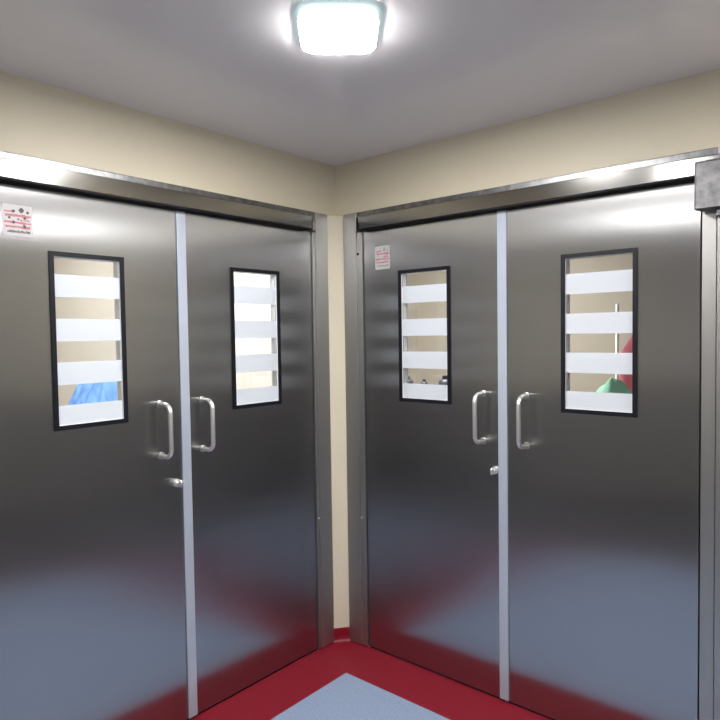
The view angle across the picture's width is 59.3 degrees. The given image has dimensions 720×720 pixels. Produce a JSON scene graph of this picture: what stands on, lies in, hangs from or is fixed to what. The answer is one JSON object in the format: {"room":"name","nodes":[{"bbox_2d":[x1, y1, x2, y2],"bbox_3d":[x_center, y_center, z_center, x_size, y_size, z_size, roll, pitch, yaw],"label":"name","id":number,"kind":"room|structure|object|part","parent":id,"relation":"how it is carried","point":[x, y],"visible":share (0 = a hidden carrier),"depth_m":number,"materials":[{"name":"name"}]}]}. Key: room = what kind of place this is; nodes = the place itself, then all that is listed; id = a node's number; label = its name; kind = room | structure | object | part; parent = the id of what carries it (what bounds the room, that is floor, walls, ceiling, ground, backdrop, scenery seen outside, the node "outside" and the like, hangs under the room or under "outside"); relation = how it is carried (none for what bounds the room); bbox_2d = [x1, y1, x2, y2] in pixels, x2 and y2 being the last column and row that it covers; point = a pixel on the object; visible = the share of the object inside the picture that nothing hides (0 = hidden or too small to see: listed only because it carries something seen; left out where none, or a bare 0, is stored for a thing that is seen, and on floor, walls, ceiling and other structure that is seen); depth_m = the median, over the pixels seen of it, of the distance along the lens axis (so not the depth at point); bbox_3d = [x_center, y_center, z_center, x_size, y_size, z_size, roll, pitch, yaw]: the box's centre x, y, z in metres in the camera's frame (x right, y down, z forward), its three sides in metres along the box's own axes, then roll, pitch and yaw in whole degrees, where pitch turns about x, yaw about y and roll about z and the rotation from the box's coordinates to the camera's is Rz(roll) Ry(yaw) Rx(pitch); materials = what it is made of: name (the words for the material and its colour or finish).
{"room":"hospital corridor","nodes":[
{"label":"hospital corridor","id":0,"kind":"room"},
{"bbox_2d":[0,71,335,232],"bbox_3d":[-1.585,0.319,1.691,0.110,2.478,4.400,1,3,41],"label":"wall","id":1,"kind":"structure","parent":0,"point":[38,119],"depth_m":2.46,"materials":[{"name":"beige paint"}]},
{"bbox_2d":[0,182,191,719],"bbox_3d":[-0.958,0.466,2.312,0.128,2.116,0.768,1,3,41],"label":"door","id":2,"kind":"structure","parent":1,"relation":"in","point":[93,600],"depth_m":2.31,"materials":[{"name":"silver metal"}]},
{"bbox_2d":[2,203,32,237],"bbox_3d":[-1.141,-0.464,2.106,0.001,0.104,0.094,1,3,41],"label":"sticker","id":3,"kind":"object","parent":2,"relation":"attached to","point":[17,219],"visible":1,"depth_m":2.10,"materials":[{"name":"grey paper"}]},
{"bbox_2d":[4,210,30,229],"bbox_3d":[-1.141,-0.467,2.106,0.001,0.059,0.085,1,3,41],"label":"print","id":4,"kind":"object","parent":3,"relation":"on","point":[13,219],"depth_m":2.11,"materials":[{"name":"red"}]},
{"bbox_2d":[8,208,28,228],"bbox_3d":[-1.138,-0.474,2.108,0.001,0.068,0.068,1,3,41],"label":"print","id":5,"kind":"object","parent":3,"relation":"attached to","point":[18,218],"depth_m":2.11,"materials":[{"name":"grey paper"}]},
{"bbox_3d":[-1.013,-0.070,2.327,0.004,0.592,0.242,1,3,41],"label":"pane","id":6,"kind":"part","parent":2,"relation":"part of","materials":[{"name":"clear glass"}]},
{"bbox_3d":[-0.989,-0.069,2.306,0.004,0.592,0.242,1,3,41],"label":"pane","id":7,"kind":"part","parent":2,"relation":"part of","materials":[{"name":"clear glass"}]},
{"bbox_3d":[-0.766,0.280,2.498,0.083,0.226,0.018,1,3,41],"label":"pull handle","id":8,"kind":"part","parent":2,"relation":"part of","materials":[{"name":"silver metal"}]},
{"bbox_2d":[176,211,316,718],"bbox_3d":[-0.468,0.436,2.883,0.128,2.116,0.770,1,3,41],"label":"door","id":9,"kind":"structure","parent":1,"relation":"in","point":[248,479],"depth_m":2.85,"materials":[{"name":"silver metal"}]},
{"bbox_3d":[-0.636,0.272,2.649,0.083,0.226,0.018,1,3,41],"label":"pull handle","id":10,"kind":"part","parent":9,"relation":"part of","materials":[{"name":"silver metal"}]},
{"bbox_3d":[-0.504,-0.100,2.920,0.004,0.592,0.251,1,3,41],"label":"pane","id":11,"kind":"part","parent":9,"relation":"part of","materials":[{"name":"clear glass"}]},
{"bbox_3d":[-0.480,-0.100,2.899,0.004,0.592,0.251,1,3,41],"label":"pane","id":12,"kind":"part","parent":9,"relation":"part of","materials":[{"name":"clear glass"}]},
{"bbox_2d":[333,627,350,642],"bbox_3d":[-0.094,1.439,3.308,0.096,0.070,0.016,-1,2,-11],"label":"baseboard","id":13,"kind":"structure","parent":1,"relation":"attached to","point":[340,634],"depth_m":3.31,"materials":[{"name":"red plastic"}]},
{"bbox_2d":[0,0,719,165],"bbox_3d":[0.102,-0.940,0.251,4.510,0.100,4.510,1,3,41],"label":"ceiling","id":14,"kind":"structure","parent":0,"point":[435,70],"depth_m":2.02,"materials":[{"name":"white paint"}]},
{"bbox_2d":[298,5,378,53],"bbox_3d":[-0.061,-0.934,1.795,0.220,0.026,0.246,-1,2,-2],"label":"recessed light","id":15,"kind":"object","parent":14,"relation":"in","point":[323,29],"visible":1,"depth_m":1.75,"materials":[{"name":"white plastic"}]},
{"bbox_2d":[190,640,550,719],"bbox_3d":[0.200,1.558,2.333,7.000,0.100,7.600,1,3,41],"label":"floor","id":16,"kind":"structure","parent":0,"point":[349,680],"depth_m":2.81,"materials":[{"name":"red plastic"}]},
{"bbox_2d":[327,216,348,627],"bbox_3d":[-0.112,0.368,3.277,0.063,2.212,0.079,1,3,41],"label":"wall","id":17,"kind":"structure","parent":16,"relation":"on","point":[334,223],"depth_m":3.27,"materials":[{"name":"beige paint"}]},
{"bbox_2d":[615,304,618,378],"bbox_3d":[1.892,0.530,3.927,0.619,1.780,0.440,1,3,41],"label":"stand","id":18,"kind":"object","parent":16,"relation":"on","point":[617,305],"visible":0.03,"depth_m":4.08,"materials":[{"name":"white metal"}]},
{"bbox_2d":[619,336,631,390],"bbox_3d":[1.885,0.075,3.909,0.535,0.620,0.124,1,3,41],"label":"cloth","id":19,"kind":"object","parent":18,"relation":"hanging from","point":[626,378],"visible":0.03,"depth_m":4.02,"materials":[{"name":"red fabric"}]},
{"bbox_3d":[1.431,0.830,3.646,0.684,1.215,0.442,1,3,41],"label":"cabinet","id":20,"kind":"object","parent":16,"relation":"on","visible":0},
{"bbox_2d":[596,377,631,393],"bbox_3d":[1.440,0.160,3.591,0.206,0.127,0.194,-2,3,-33],"label":"cloth","id":21,"kind":"object","parent":20,"relation":"on","point":[612,385],"visible":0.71,"depth_m":3.54,"materials":[{"name":"green fabric"}]},
{"bbox_3d":[0.558,0.815,5.462,0.774,1.130,0.442,1,3,41],"label":"cabinet","id":22,"kind":"object","parent":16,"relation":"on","visible":0},
{"bbox_2d":[438,375,446,384],"bbox_3d":[0.712,0.193,5.252,0.118,0.124,0.118,1,3,41],"label":"bottle","id":23,"kind":"object","parent":22,"relation":"on","point":[443,381],"visible":0.44,"depth_m":5.22,"materials":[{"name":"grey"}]},
{"bbox_2d":[54,69,719,405],"bbox_3d":[0.302,0.128,3.035,7.800,2.700,0.110,1,3,41],"label":"wall","id":24,"kind":"structure","parent":0,"point":[679,116],"depth_m":2.66,"materials":[{"name":"beige paint"}]},
{"bbox_2d":[0,146,719,719],"bbox_3d":[-0.016,0.410,2.107,1.953,2.216,1.953,1,3,41],"label":"door frame","id":25,"kind":"structure","parent":24,"relation":"attached to","point":[678,168],"depth_m":2.64,"materials":[{"name":"silver metal"}]},
{"bbox_2d":[364,210,508,700],"bbox_3d":[0.320,0.423,2.937,0.786,2.116,0.128,1,3,41],"label":"door","id":26,"kind":"structure","parent":24,"relation":"in","point":[437,455],"depth_m":2.92,"materials":[{"name":"silver metal"}]},
{"bbox_2d":[375,245,389,269],"bbox_3d":[0.110,-0.501,3.094,0.090,0.114,0.001,1,3,41],"label":"sticker","id":27,"kind":"object","parent":26,"relation":"attached to","point":[382,253],"visible":1,"depth_m":3.09,"materials":[{"name":"grey paper"}]},
{"bbox_2d":[376,251,388,263],"bbox_3d":[0.109,-0.505,3.094,0.081,0.064,0.001,1,3,41],"label":"print","id":28,"kind":"object","parent":27,"relation":"on","point":[382,257],"depth_m":3.09,"materials":[{"name":"red"}]},
{"bbox_3d":[0.305,-0.114,2.958,0.255,0.592,0.004,1,3,41],"label":"pane","id":29,"kind":"part","parent":26,"relation":"part of","materials":[{"name":"clear glass"}]},
{"bbox_3d":[0.326,-0.115,2.982,0.255,0.592,0.004,1,3,41],"label":"pane","id":30,"kind":"part","parent":26,"relation":"part of","materials":[{"name":"clear glass"}]},
{"bbox_3d":[0.512,0.252,2.734,0.018,0.226,0.083,1,3,41],"label":"pull handle","id":31,"kind":"part","parent":26,"relation":"part of","materials":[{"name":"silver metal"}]},
{"bbox_2d":[506,181,701,719],"bbox_3d":[0.891,0.433,2.447,0.752,2.116,0.128,1,3,41],"label":"door","id":32,"kind":"structure","parent":24,"relation":"in","point":[604,488],"depth_m":2.43,"materials":[{"name":"silver metal"}]},
{"bbox_3d":[0.667,0.255,2.601,0.018,0.226,0.083,1,3,41],"label":"pull handle","id":33,"kind":"part","parent":32,"relation":"part of","materials":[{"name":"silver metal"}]},
{"bbox_3d":[0.919,-0.102,2.432,0.255,0.592,0.004,1,3,41],"label":"pane","id":34,"kind":"part","parent":32,"relation":"part of","materials":[{"name":"clear glass"}]},
{"bbox_3d":[0.939,-0.103,2.456,0.255,0.592,0.004,1,3,41],"label":"pane","id":35,"kind":"part","parent":32,"relation":"part of","materials":[{"name":"clear glass"}]},
{"bbox_2d":[694,158,719,216],"bbox_3d":[1.186,-0.570,2.100,0.124,0.185,0.062,1,3,41],"label":"hinge cover","id":36,"kind":"object","parent":24,"relation":"attached to","point":[707,173],"visible":1,"depth_m":2.09,"materials":[{"name":"metal"}]},
{"bbox_3d":[1.205,-0.491,2.103,0.032,0.026,0.036,1,3,41],"label":"pivot arm","id":37,"kind":"part","parent":36,"relation":"part of","materials":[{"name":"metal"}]},
{"bbox_2d":[407,254,632,391],"bbox_3d":[1.925,-0.006,5.848,5.000,2.700,0.100,1,3,41],"label":"wall","id":38,"kind":"structure","parent":0,"point":[605,301],"depth_m":5.70,"materials":[{"name":"beige paint"}]},
{"bbox_3d":[-2.230,1.548,3.494,3.400,0.099,2.600,1,3,41],"label":"floor","id":39,"kind":"structure","parent":0,"visible":0},
{"bbox_2d":[68,381,116,404],"bbox_3d":[-1.578,0.748,4.163,0.427,1.428,0.605,1,3,41],"label":"trolley","id":40,"kind":"object","parent":39,"relation":"on","point":[85,393],"visible":0.05,"depth_m":3.93,"materials":[{"name":"blue fabric"}]}
]}

